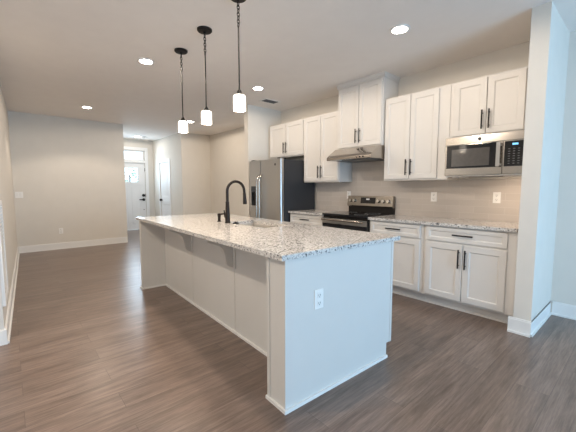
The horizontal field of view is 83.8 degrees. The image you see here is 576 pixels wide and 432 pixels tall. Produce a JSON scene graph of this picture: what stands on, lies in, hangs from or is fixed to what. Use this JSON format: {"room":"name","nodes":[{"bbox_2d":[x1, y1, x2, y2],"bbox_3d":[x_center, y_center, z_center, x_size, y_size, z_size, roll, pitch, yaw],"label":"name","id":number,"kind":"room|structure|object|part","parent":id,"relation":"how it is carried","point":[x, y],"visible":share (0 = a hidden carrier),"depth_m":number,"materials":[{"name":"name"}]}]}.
{"room":"kitchen","nodes":[
{"label":"kitchen","id":0,"kind":"room"},
{"bbox_2d":[0,83,17,329],"bbox_3d":[-3.910,-0.472,4.370,0.130,2.743,4.883,-4,6,-39],"label":"wall","id":1,"kind":"structure","parent":0,"point":[6,181],"depth_m":4.22,"materials":[{"name":"beige paint"}]},
{"bbox_2d":[0,200,8,306],"bbox_3d":[-2.478,0.298,2.783,0.022,0.860,0.480,-4,6,-39],"label":"air vent","id":2,"kind":"object","parent":1,"relation":"in","point":[3,264],"visible":1,"depth_m":2.77,"materials":[{"name":"white paint"}]},
{"bbox_2d":[0,247,19,345],"bbox_3d":[-3.853,0.832,4.433,0.156,0.135,4.763,-4,6,-39],"label":"baseboard","id":3,"kind":"structure","parent":1,"relation":"attached to","point":[5,334],"depth_m":3.18,"materials":[{"name":"white paint"}]},
{"bbox_2d":[8,111,127,246],"bbox_3d":[-4.637,-0.687,6.881,2.088,2.743,0.120,-4,7,-41],"label":"wall","id":4,"kind":"structure","parent":0,"point":[69,173],"depth_m":6.76,"materials":[{"name":"beige paint"}]},
{"bbox_2d":[15,192,22,197],"bbox_3d":[-5.257,-0.412,6.276,0.120,0.120,0.010,-4,7,-41],"label":"light switch","id":5,"kind":"object","parent":4,"relation":"attached to","point":[17,194],"visible":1,"depth_m":6.28,"materials":[{"name":"white plastic"}]},
{"bbox_2d":[19,237,126,252],"bbox_3d":[-4.555,0.614,6.967,1.977,0.135,0.026,-4,7,-41],"label":"baseboard","id":6,"kind":"structure","parent":4,"relation":"attached to","point":[65,245],"depth_m":6.87,"materials":[{"name":"white paint"}]},
{"bbox_2d":[123,139,154,216],"bbox_3d":[-4.843,-0.932,9.728,1.730,2.743,0.140,-4,7,-41],"label":"wall","id":7,"kind":"structure","parent":0,"point":[127,142],"depth_m":10.04,"materials":[{"name":"beige paint"}]},
{"bbox_2d":[124,150,143,160],"bbox_3d":[-4.823,-1.834,9.668,0.915,0.310,0.060,-4,7,-41],"label":"window","id":8,"kind":"structure","parent":7,"relation":"in","point":[136,155],"depth_m":9.77,"materials":[{"name":"glass"}]},
{"bbox_2d":[124,163,145,229],"bbox_3d":[-4.780,-0.589,9.735,0.917,2.033,0.107,-4,7,-41],"label":"door","id":9,"kind":"structure","parent":7,"relation":"in","point":[134,172],"depth_m":9.83,"materials":[{"name":"white paint"}]},
{"bbox_3d":[-4.806,-1.245,9.700,0.515,0.430,0.010,-4,7,-41],"label":"glass pane","id":10,"kind":"part","parent":9,"relation":"part of","materials":[{"name":"white"}]},
{"bbox_3d":[-4.783,-1.215,9.675,0.715,0.545,0.022,-4,7,-41],"label":"glass moulding","id":11,"kind":"part","parent":9,"relation":"part of","materials":[{"name":"white paint"}]},
{"bbox_3d":[-4.787,-0.311,9.759,0.615,1.100,0.008,-4,7,-41],"label":"panel moulding","id":12,"kind":"part","parent":9,"relation":"part of","materials":[{"name":"white paint"}]},
{"bbox_2d":[124,146,149,216],"bbox_3d":[-4.773,-0.818,9.699,1.095,2.520,0.030,-4,7,-41],"label":"trim","id":13,"kind":"structure","parent":7,"relation":"attached to","point":[145,150],"depth_m":9.95,"materials":[{"name":"white paint"}]},
{"bbox_2d":[153,133,180,215],"bbox_3d":[-3.516,-0.907,9.426,0.120,2.743,2.060,-4,7,-41],"label":"wall","id":14,"kind":"structure","parent":0,"point":[167,147],"depth_m":9.06,"materials":[{"name":"beige paint"}]},
{"bbox_2d":[160,162,169,215],"bbox_3d":[-3.624,-0.563,9.486,0.103,2.023,0.764,-4,7,-41],"label":"door","id":15,"kind":"structure","parent":14,"relation":"in","point":[164,167],"depth_m":9.53,"materials":[{"name":"white paint"}]},
{"bbox_2d":[158,159,171,215],"bbox_3d":[-3.634,-0.592,9.483,0.018,2.105,0.890,-4,7,-41],"label":"trim","id":16,"kind":"structure","parent":14,"relation":"attached to","point":[166,160],"depth_m":9.27,"materials":[{"name":"white paint"}]},
{"bbox_2d":[179,133,210,214],"bbox_3d":[-2.501,-0.860,8.866,0.913,2.743,0.120,-4,7,-41],"label":"wall","id":17,"kind":"structure","parent":0,"point":[194,149],"depth_m":8.74,"materials":[{"name":"beige paint"}]},
{"bbox_2d":[210,127,244,215],"bbox_3d":[-1.033,-0.773,7.848,0.120,2.743,3.350,-4,7,-41],"label":"wall","id":18,"kind":"structure","parent":0,"point":[227,149],"depth_m":8.31,"materials":[{"name":"beige paint"}]},
{"bbox_2d":[244,105,280,216],"bbox_3d":[-0.459,-0.619,6.054,0.759,2.743,0.120,-4,7,-41],"label":"wall","id":19,"kind":"structure","parent":0,"point":[258,121],"depth_m":5.82,"materials":[{"name":"beige paint"}]},
{"bbox_2d":[0,229,575,431],"bbox_3d":[-2.740,1.038,3.516,8.650,0.120,16.250,-4,7,-41],"label":"floor","id":20,"kind":"structure","parent":0,"point":[89,349],"depth_m":2.27,"materials":[{"name":"brown wood"}]},
{"bbox_2d":[139,221,393,414],"bbox_3d":[-0.530,0.553,3.273,1.099,0.884,2.993,-4,6,-39],"label":"kitchen island","id":21,"kind":"object","parent":20,"relation":"on","point":[268,303],"visible":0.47,"depth_m":2.21,"materials":[{"name":"grey paint"}]},
{"bbox_3d":[-1.456,0.459,4.382,1.029,0.884,0.070,-4,6,-39],"label":"panel","id":22,"kind":"part","parent":21,"relation":"part of","materials":[{"name":"grey paint"}]},
{"bbox_3d":[-1.320,0.503,3.867,0.020,0.884,0.899,-4,6,-39],"label":"panel","id":23,"kind":"part","parent":21,"relation":"part of","materials":[{"name":"grey paint"}]},
{"bbox_3d":[-0.746,0.563,3.160,0.020,0.884,0.914,-4,6,-39],"label":"panel","id":24,"kind":"part","parent":21,"relation":"part of","materials":[{"name":"grey paint"}]},
{"bbox_3d":[-0.172,0.624,2.453,0.020,0.884,0.899,-4,6,-39],"label":"panel","id":25,"kind":"part","parent":21,"relation":"part of","materials":[{"name":"grey paint"}]},
{"bbox_3d":[-0.573,0.987,3.276,0.988,0.020,2.993,-4,6,-39],"label":"shoe moulding","id":26,"kind":"part","parent":21,"relation":"part of","materials":[{"name":"white paint"}]},
{"bbox_2d":[136,213,399,260],"bbox_3d":[-0.531,0.098,3.231,1.135,0.030,2.990,-4,6,-39],"label":"island countertop","id":27,"kind":"structure","parent":21,"relation":"on","point":[286,241],"depth_m":2.46,"materials":[{"name":"white stone"}]},
{"bbox_2d":[217,213,223,221],"bbox_3d":[-0.724,0.014,3.512,0.108,0.090,0.044,-4,6,-39],"label":"soap dispenser","id":28,"kind":"object","parent":27,"relation":"on","point":[218,214],"visible":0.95,"depth_m":3.48,"materials":[{"name":"black metal"}]},
{"bbox_2d":[224,180,246,222],"bbox_3d":[-0.566,-0.156,3.413,0.262,0.446,0.111,-4,6,-39],"label":"kitchen faucet","id":29,"kind":"object","parent":27,"relation":"on","point":[227,209],"visible":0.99,"depth_m":3.33,"materials":[{"name":"black metal"}]},
{"bbox_2d":[243,223,275,227],"bbox_3d":[-0.309,0.213,3.291,0.334,0.209,0.684,-4,6,-39],"label":"undermount sink","id":30,"kind":"object","parent":27,"relation":"in","point":[249,224],"visible":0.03,"depth_m":3.55,"materials":[{"name":"grey metal"}]},
{"bbox_2d":[314,288,322,309],"bbox_3d":[0.187,0.499,1.931,0.074,0.120,0.010,-4,6,-39],"label":"wall outlet","id":31,"kind":"object","parent":21,"relation":"attached to","point":[318,294],"visible":1,"depth_m":1.92,"materials":[{"name":"white plastic"}]},
{"bbox_3d":[0.334,0.647,2.176,1.029,0.884,0.165,-4,6,-39],"label":"panel","id":32,"kind":"part","parent":21,"relation":"part of","materials":[{"name":"grey paint"}]},
{"bbox_2d":[249,157,314,221],"bbox_3d":[-0.136,-0.088,5.619,0.832,1.759,0.861,-4,7,-41],"label":"refrigerator","id":33,"kind":"object","parent":20,"relation":"on","point":[278,187],"visible":0.64,"depth_m":5.27,"materials":[{"name":"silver metal"}]},
{"bbox_3d":[-0.581,-0.469,5.610,0.053,0.100,0.140,-4,7,-41],"label":"dispenser panel","id":34,"kind":"part","parent":33,"relation":"part of","materials":[{"name":"black plastic"}]},
{"bbox_3d":[-0.545,-0.116,5.617,0.070,1.675,0.322,-4,7,-41],"label":"freezer door","id":35,"kind":"part","parent":33,"relation":"part of","materials":[{"name":"silver metal"}]},
{"bbox_3d":[-0.513,-0.201,5.468,0.078,1.006,0.021,-4,7,-41],"label":"handle","id":36,"kind":"part","parent":33,"relation":"part of","materials":[{"name":"silver metal"}]},
{"bbox_3d":[-0.463,-0.196,5.411,0.078,1.006,0.021,-4,7,-41],"label":"handle","id":37,"kind":"part","parent":33,"relation":"part of","materials":[{"name":"silver metal"}]},
{"bbox_3d":[-0.261,-0.088,5.291,0.070,1.675,0.533,-4,7,-41],"label":"fridge door","id":38,"kind":"part","parent":33,"relation":"part of","materials":[{"name":"silver metal"}]},
{"bbox_2d":[290,213,323,225],"bbox_3d":[0.490,0.394,5.117,0.668,0.884,0.735,-4,7,-41],"label":"base cabinet","id":39,"kind":"object","parent":20,"relation":"on","point":[294,217],"visible":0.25,"depth_m":4.87,"materials":[{"name":"white paint"}]},
{"bbox_2d":[288,209,341,215],"bbox_3d":[0.491,-0.061,5.077,0.642,0.030,0.743,-4,7,-41],"label":"countertop","id":40,"kind":"structure","parent":39,"relation":"on","point":[312,211],"depth_m":5.00,"materials":[{"name":"grey stone"}]},
{"bbox_2d":[321,195,394,231],"bbox_3d":[0.961,0.306,4.513,0.714,1.163,0.767,-4,7,-41],"label":"electric range","id":41,"kind":"object","parent":20,"relation":"on","point":[361,208],"visible":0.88,"depth_m":4.46,"materials":[{"name":"black metal"}]},
{"bbox_3d":[0.714,0.062,4.277,0.060,0.028,0.699,-4,7,-41],"label":"handle","id":42,"kind":"part","parent":41,"relation":"part of","materials":[{"name":"silver metal"}]},
{"bbox_3d":[0.749,0.350,4.332,0.032,0.625,0.751,-4,7,-41],"label":"oven door","id":43,"kind":"part","parent":41,"relation":"part of","materials":[{"name":"black glass"}]},
{"bbox_2d":[322,211,392,217],"bbox_3d":[0.960,-0.024,4.484,0.597,0.025,0.759,-4,7,-41],"label":"cooktop","id":44,"kind":"object","parent":41,"relation":"in","point":[344,214],"depth_m":4.45,"materials":[{"name":"black glass"}]},
{"bbox_3d":[1.190,-0.210,4.670,0.065,0.163,0.767,-4,7,-41],"label":"control panel","id":45,"kind":"part","parent":41,"relation":"part of","materials":[{"name":"silver metal"}]},
{"bbox_2d":[370,220,424,300],"bbox_3d":[1.470,0.490,3.996,0.668,0.884,0.701,-4,7,-41],"label":"base cabinet","id":46,"kind":"object","parent":20,"relation":"on","point":[408,252],"visible":0.52,"depth_m":3.69,"materials":[{"name":"white paint"}]},
{"bbox_3d":[1.251,0.155,3.782,0.020,0.144,0.640,-4,7,-41],"label":"drawer","id":47,"kind":"part","parent":46,"relation":"part of","materials":[{"name":"white paint"}]},
{"bbox_3d":[1.251,0.535,3.814,0.020,0.578,0.640,-4,7,-41],"label":"door","id":48,"kind":"part","parent":46,"relation":"part of","materials":[{"name":"white paint"}]},
{"bbox_3d":[1.314,0.932,3.897,0.012,0.020,0.701,-4,7,-41],"label":"shoe moulding","id":49,"kind":"part","parent":46,"relation":"part of","materials":[{"name":"white paint"}]},
{"bbox_2d":[422,225,517,323],"bbox_3d":[1.984,0.540,3.408,0.668,0.884,0.857,-4,7,-41],"label":"base cabinet","id":50,"kind":"object","parent":20,"relation":"on","point":[468,270],"visible":0.81,"depth_m":3.17,"materials":[{"name":"white paint"}]},
{"bbox_2d":[368,214,518,231],"bbox_3d":[1.753,0.062,3.634,0.642,0.030,1.562,-4,7,-41],"label":"countertop","id":51,"kind":"structure","parent":50,"relation":"on","point":[438,221],"depth_m":3.44,"materials":[{"name":"grey stone"}]},
{"bbox_3d":[1.629,0.572,3.382,0.020,0.578,0.375,-4,7,-41],"label":"door","id":52,"kind":"part","parent":50,"relation":"part of","materials":[{"name":"white paint"}]},
{"bbox_3d":[1.712,0.435,3.231,0.038,0.190,0.015,-4,7,-41],"label":"handle","id":53,"kind":"part","parent":50,"relation":"part of","materials":[{"name":"black metal"}]},
{"bbox_3d":[1.732,0.200,3.188,0.038,0.015,0.190,-4,7,-41],"label":"handle","id":54,"kind":"part","parent":50,"relation":"part of","materials":[{"name":"black metal"}]},
{"bbox_3d":[1.754,0.439,3.183,0.038,0.190,0.015,-4,7,-41],"label":"handle","id":55,"kind":"part","parent":50,"relation":"part of","materials":[{"name":"black metal"}]},
{"bbox_3d":[1.828,0.982,3.310,0.012,0.020,0.857,-4,7,-41],"label":"shoe moulding","id":56,"kind":"part","parent":50,"relation":"part of","materials":[{"name":"white paint"}]},
{"bbox_3d":[1.753,0.204,3.207,0.020,0.144,0.754,-4,7,-41],"label":"drawer","id":57,"kind":"part","parent":50,"relation":"part of","materials":[{"name":"white paint"}]},
{"bbox_3d":[1.879,0.596,3.096,0.020,0.578,0.372,-4,7,-41],"label":"door","id":58,"kind":"part","parent":50,"relation":"part of","materials":[{"name":"white paint"}]},
{"bbox_2d":[0,0,575,140],"bbox_3d":[-2.151,-1.757,2.594,8.650,0.120,14.450,-4,7,-41],"label":"ceiling","id":59,"kind":"structure","parent":0,"point":[58,57],"depth_m":3.38,"materials":[{"name":"paint"}]},
{"bbox_2d":[137,58,154,64],"bbox_3d":[-1.643,-1.787,3.715,0.184,0.013,0.184,-4,7,-41],"label":"recessed light","id":60,"kind":"object","parent":59,"relation":"in","point":[141,60],"visible":1,"depth_m":3.70,"materials":[{"name":"white paint"}]},
{"bbox_2d":[174,48,187,132],"bbox_3d":[-1.142,-1.341,3.465,0.136,0.859,0.136,-4,7,-41],"label":"pendant light","id":61,"kind":"object","parent":59,"relation":"hanging from","point":[182,125],"visible":1,"depth_m":3.45,"materials":[{"name":"white glass"}]},
{"bbox_3d":[-1.142,-1.306,3.468,0.012,0.491,0.012,-4,7,-41],"label":"rod","id":62,"kind":"part","parent":61,"relation":"part of","materials":[{"name":"black metal"}]},
{"bbox_3d":[-1.142,-0.972,3.497,0.098,0.117,0.098,-4,7,-41],"label":"lamp shade","id":63,"kind":"part","parent":61,"relation":"part of","materials":[{"name":"white glass"}]},
{"bbox_2d":[197,26,211,124],"bbox_3d":[-0.773,-1.302,3.013,0.136,0.859,0.136,-4,7,-41],"label":"pendant light","id":64,"kind":"object","parent":59,"relation":"hanging from","point":[206,115],"visible":1,"depth_m":3.00,"materials":[{"name":"white glass"}]},
{"bbox_3d":[-0.773,-1.593,2.987,0.022,0.198,0.022,0,5,4],"label":"chain","id":65,"kind":"part","parent":64,"relation":"part of","materials":[{"name":"black metal"}]},
{"bbox_3d":[-0.773,-1.268,3.015,0.012,0.491,0.012,-4,7,-41],"label":"rod","id":66,"kind":"part","parent":64,"relation":"part of","materials":[{"name":"black metal"}]},
{"bbox_3d":[-0.773,-0.933,3.044,0.098,0.117,0.098,-4,7,-41],"label":"lamp shade","id":67,"kind":"part","parent":64,"relation":"part of","materials":[{"name":"white glass"}]},
{"bbox_2d":[231,0,245,111],"bbox_3d":[-0.382,-1.258,2.493,0.136,0.859,0.136,-4,7,-41],"label":"pendant light","id":68,"kind":"object","parent":59,"relation":"hanging from","point":[239,100],"visible":1,"depth_m":2.49,"materials":[{"name":"white glass"}]},
{"bbox_3d":[-0.382,-1.549,2.468,0.022,0.198,0.022,0,5,4],"label":"chain","id":69,"kind":"part","parent":68,"relation":"part of","materials":[{"name":"black metal"}]},
{"bbox_3d":[-0.382,-1.223,2.496,0.012,0.491,0.012,-4,7,-41],"label":"rod","id":70,"kind":"part","parent":68,"relation":"part of","materials":[{"name":"black metal"}]},
{"bbox_3d":[-0.381,-0.888,2.525,0.098,0.117,0.098,-4,7,-41],"label":"lamp shade","id":71,"kind":"part","parent":68,"relation":"part of","materials":[{"name":"white glass"}]},
{"bbox_2d":[252,86,263,89],"bbox_3d":[-0.441,-1.874,4.717,0.184,0.013,0.184,-4,7,-41],"label":"recessed light","id":72,"kind":"object","parent":59,"relation":"in","point":[253,87],"visible":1,"depth_m":4.70,"materials":[{"name":"white"}]},
{"bbox_2d":[259,98,280,103],"bbox_3d":[-0.304,-1.938,5.425,0.320,0.008,0.200,-4,7,-41],"label":"ceiling vent","id":73,"kind":"object","parent":59,"relation":"in","point":[266,100],"visible":1,"depth_m":5.42,"materials":[{"name":"grey metal"}]},
{"bbox_2d":[390,24,410,33],"bbox_3d":[1.037,-1.725,2.973,0.184,0.013,0.184,-4,7,-41],"label":"recessed light","id":74,"kind":"object","parent":59,"relation":"in","point":[401,28],"visible":1,"depth_m":2.96,"materials":[{"name":"white"}]},
{"bbox_2d":[281,41,529,208],"bbox_3d":[1.242,-0.510,4.775,0.118,2.743,4.290,-4,7,-41],"label":"wall","id":75,"kind":"structure","parent":0,"point":[516,56],"depth_m":3.79,"materials":[{"name":"beige paint"}]},
{"bbox_2d":[270,119,303,158],"bbox_3d":[0.061,-1.335,5.695,0.363,0.590,0.911,-4,7,-41],"label":"upper cabinet","id":76,"kind":"object","parent":75,"relation":"attached to","point":[286,139],"visible":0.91,"depth_m":5.56,"materials":[{"name":"white paint"}]},
{"bbox_3d":[-0.185,-1.341,5.773,0.020,0.554,0.440,-4,7,-41],"label":"door","id":77,"kind":"part","parent":76,"relation":"part of","materials":[{"name":"white paint"}]},
{"bbox_3d":[0.108,-1.313,5.438,0.020,0.554,0.436,-4,7,-41],"label":"door","id":78,"kind":"part","parent":76,"relation":"part of","materials":[{"name":"white paint"}]},
{"bbox_2d":[304,111,351,182],"bbox_3d":[0.608,-1.058,5.088,0.363,1.038,0.747,-4,7,-41],"label":"upper cabinet","id":79,"kind":"object","parent":75,"relation":"attached to","point":[320,131],"visible":0.88,"depth_m":4.96,"materials":[{"name":"white paint"}]},
{"bbox_3d":[0.389,-1.062,5.136,0.020,1.002,0.361,-4,7,-41],"label":"door","id":80,"kind":"part","parent":79,"relation":"part of","materials":[{"name":"white paint"}]},
{"bbox_3d":[0.628,-1.039,4.862,0.020,1.002,0.355,-4,7,-41],"label":"door","id":81,"kind":"part","parent":79,"relation":"part of","materials":[{"name":"white paint"}]},
{"bbox_2d":[337,71,399,149],"bbox_3d":[1.085,-1.402,4.476,0.405,0.912,0.782,-4,7,-41],"label":"upper cabinet","id":82,"kind":"object","parent":75,"relation":"attached to","point":[362,102],"visible":0.92,"depth_m":4.30,"materials":[{"name":"white paint"}]},
{"bbox_3d":[0.849,-1.377,4.514,0.020,0.820,0.354,-4,7,-41],"label":"door","id":83,"kind":"part","parent":82,"relation":"part of","materials":[{"name":"white paint"}]},
{"bbox_2d":[327,145,384,162],"bbox_3d":[1.006,-0.854,4.457,0.587,0.175,0.738,-4,7,-41],"label":"range hood","id":84,"kind":"object","parent":82,"relation":"attached to","point":[375,152],"visible":0.87,"depth_m":4.25,"materials":[{"name":"silver metal"}]},
{"bbox_3d":[1.098,-1.828,4.451,0.369,0.060,0.782,-4,7,-41],"label":"crown moulding","id":85,"kind":"part","parent":82,"relation":"part of","materials":[{"name":"white paint"}]},
{"bbox_3d":[1.085,-1.354,4.243,0.020,0.820,0.353,-4,7,-41],"label":"door","id":86,"kind":"part","parent":82,"relation":"part of","materials":[{"name":"white paint"}]},
{"bbox_2d":[316,161,520,222],"bbox_3d":[1.504,-0.476,4.375,0.011,0.916,3.075,-4,7,-41],"label":"tile backsplash","id":87,"kind":"structure","parent":75,"relation":"attached to","point":[458,199],"depth_m":4.05,"materials":[{"name":"beige tile"}]},
{"bbox_2d":[431,192,436,201],"bbox_3d":[1.822,-0.241,4.013,0.010,0.120,0.074,-4,7,-41],"label":"wall outlet","id":88,"kind":"object","parent":87,"relation":"attached to","point":[433,194],"visible":1,"depth_m":4.01,"materials":[{"name":"white plastic"}]},
{"bbox_2d":[493,192,500,202],"bbox_3d":[2.273,-0.201,3.496,0.010,0.120,0.074,-4,7,-41],"label":"wall outlet","id":89,"kind":"object","parent":87,"relation":"attached to","point":[496,195],"visible":1,"depth_m":3.49,"materials":[{"name":"white plastic"}]},
{"bbox_2d":[384,84,457,180],"bbox_3d":[1.613,-0.960,3.938,0.363,1.038,0.808,-4,7,-41],"label":"upper cabinet","id":90,"kind":"object","parent":75,"relation":"attached to","point":[417,124],"visible":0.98,"depth_m":3.81,"materials":[{"name":"white paint"}]},
{"bbox_3d":[1.366,-0.967,4.018,0.020,1.002,0.337,-4,7,-41],"label":"door","id":91,"kind":"part","parent":90,"relation":"part of","materials":[{"name":"white paint"}]},
{"bbox_3d":[1.591,-0.945,3.761,0.020,1.002,0.334,-4,7,-41],"label":"door","id":92,"kind":"part","parent":90,"relation":"part of","materials":[{"name":"white paint"}]},
{"bbox_2d":[449,66,527,137],"bbox_3d":[2.128,-1.130,3.330,0.363,0.595,0.754,-4,7,-41],"label":"upper cabinet","id":93,"kind":"object","parent":75,"relation":"attached to","point":[493,103],"visible":0.84,"depth_m":3.22,"materials":[{"name":"white paint"}]},
{"bbox_3d":[1.910,-1.134,3.376,0.020,0.559,0.319,-4,7,-41],"label":"door","id":94,"kind":"part","parent":93,"relation":"part of","materials":[{"name":"white paint"}]},
{"bbox_3d":[1.975,-0.985,3.271,0.038,0.190,0.015,-4,7,-41],"label":"handle","id":95,"kind":"part","parent":93,"relation":"part of","materials":[{"name":"black metal"}]},
{"bbox_2d":[444,130,523,177],"bbox_3d":[2.090,-0.618,3.343,0.437,0.422,0.742,-4,7,-41],"label":"microwave","id":96,"kind":"object","parent":93,"relation":"attached to","point":[500,154],"visible":0.94,"depth_m":3.21,"materials":[{"name":"silver metal"}]},
{"bbox_3d":[1.884,-0.618,3.315,0.004,0.241,0.477,-4,7,-41],"label":"door glass","id":97,"kind":"part","parent":96,"relation":"part of","materials":[{"name":"black glass"}]},
{"bbox_3d":[1.905,-0.583,3.317,0.030,0.317,0.542,-4,7,-41],"label":"door","id":98,"kind":"part","parent":96,"relation":"part of","materials":[{"name":"silver metal"}]},
{"bbox_3d":[1.970,-0.778,3.225,0.030,0.082,0.742,-4,7,-41],"label":"panel","id":99,"kind":"part","parent":96,"relation":"part of","materials":[{"name":"silver metal"}]},
{"bbox_3d":[2.037,-0.596,3.107,0.045,0.234,0.036,-4,7,-41],"label":"handle","id":100,"kind":"part","parent":96,"relation":"part of","materials":[{"name":"silver metal"}]},
{"bbox_3d":[2.150,-0.559,3.037,0.030,0.317,0.197,-4,7,-41],"label":"control frame","id":101,"kind":"part","parent":96,"relation":"part of","materials":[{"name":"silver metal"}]},
{"bbox_3d":[2.132,-0.592,3.031,0.004,0.237,0.155,-4,7,-41],"label":"control panel","id":102,"kind":"part","parent":96,"relation":"part of","materials":[{"name":"black glass"}]},
{"bbox_3d":[2.017,-0.981,3.223,0.038,0.190,0.015,-4,7,-41],"label":"handle","id":103,"kind":"part","parent":93,"relation":"part of","materials":[{"name":"black metal"}]},
{"bbox_3d":[2.124,-1.113,3.132,0.020,0.559,0.316,-4,7,-41],"label":"door","id":104,"kind":"part","parent":93,"relation":"part of","materials":[{"name":"white paint"}]},
{"bbox_2d":[513,1,569,321],"bbox_3d":[2.333,-0.354,2.951,0.779,2.743,0.129,-4,7,-41],"label":"wall","id":105,"kind":"structure","parent":0,"point":[549,34],"depth_m":2.74,"materials":[{"name":"beige paint"}]},
{"bbox_2d":[507,301,551,337],"bbox_3d":[2.319,0.946,3.061,0.805,0.135,0.180,-4,7,-41],"label":"baseboard","id":106,"kind":"structure","parent":105,"relation":"attached to","point":[518,326],"depth_m":2.84,"materials":[{"name":"white paint"}]},
{"bbox_2d":[551,31,575,311],"bbox_3d":[4.154,-0.234,1.549,0.120,2.743,4.402,-4,7,-41],"label":"wall","id":107,"kind":"structure","parent":0,"point":[563,290],"depth_m":3.12,"materials":[{"name":"beige paint"}]},
{"bbox_2d":[551,301,575,319],"bbox_3d":[4.059,1.065,1.660,0.026,0.135,4.226,-4,7,-41],"label":"baseboard","id":108,"kind":"structure","parent":107,"relation":"attached to","point":[559,309],"depth_m":3.18,"materials":[{"name":"white paint"}]}
]}

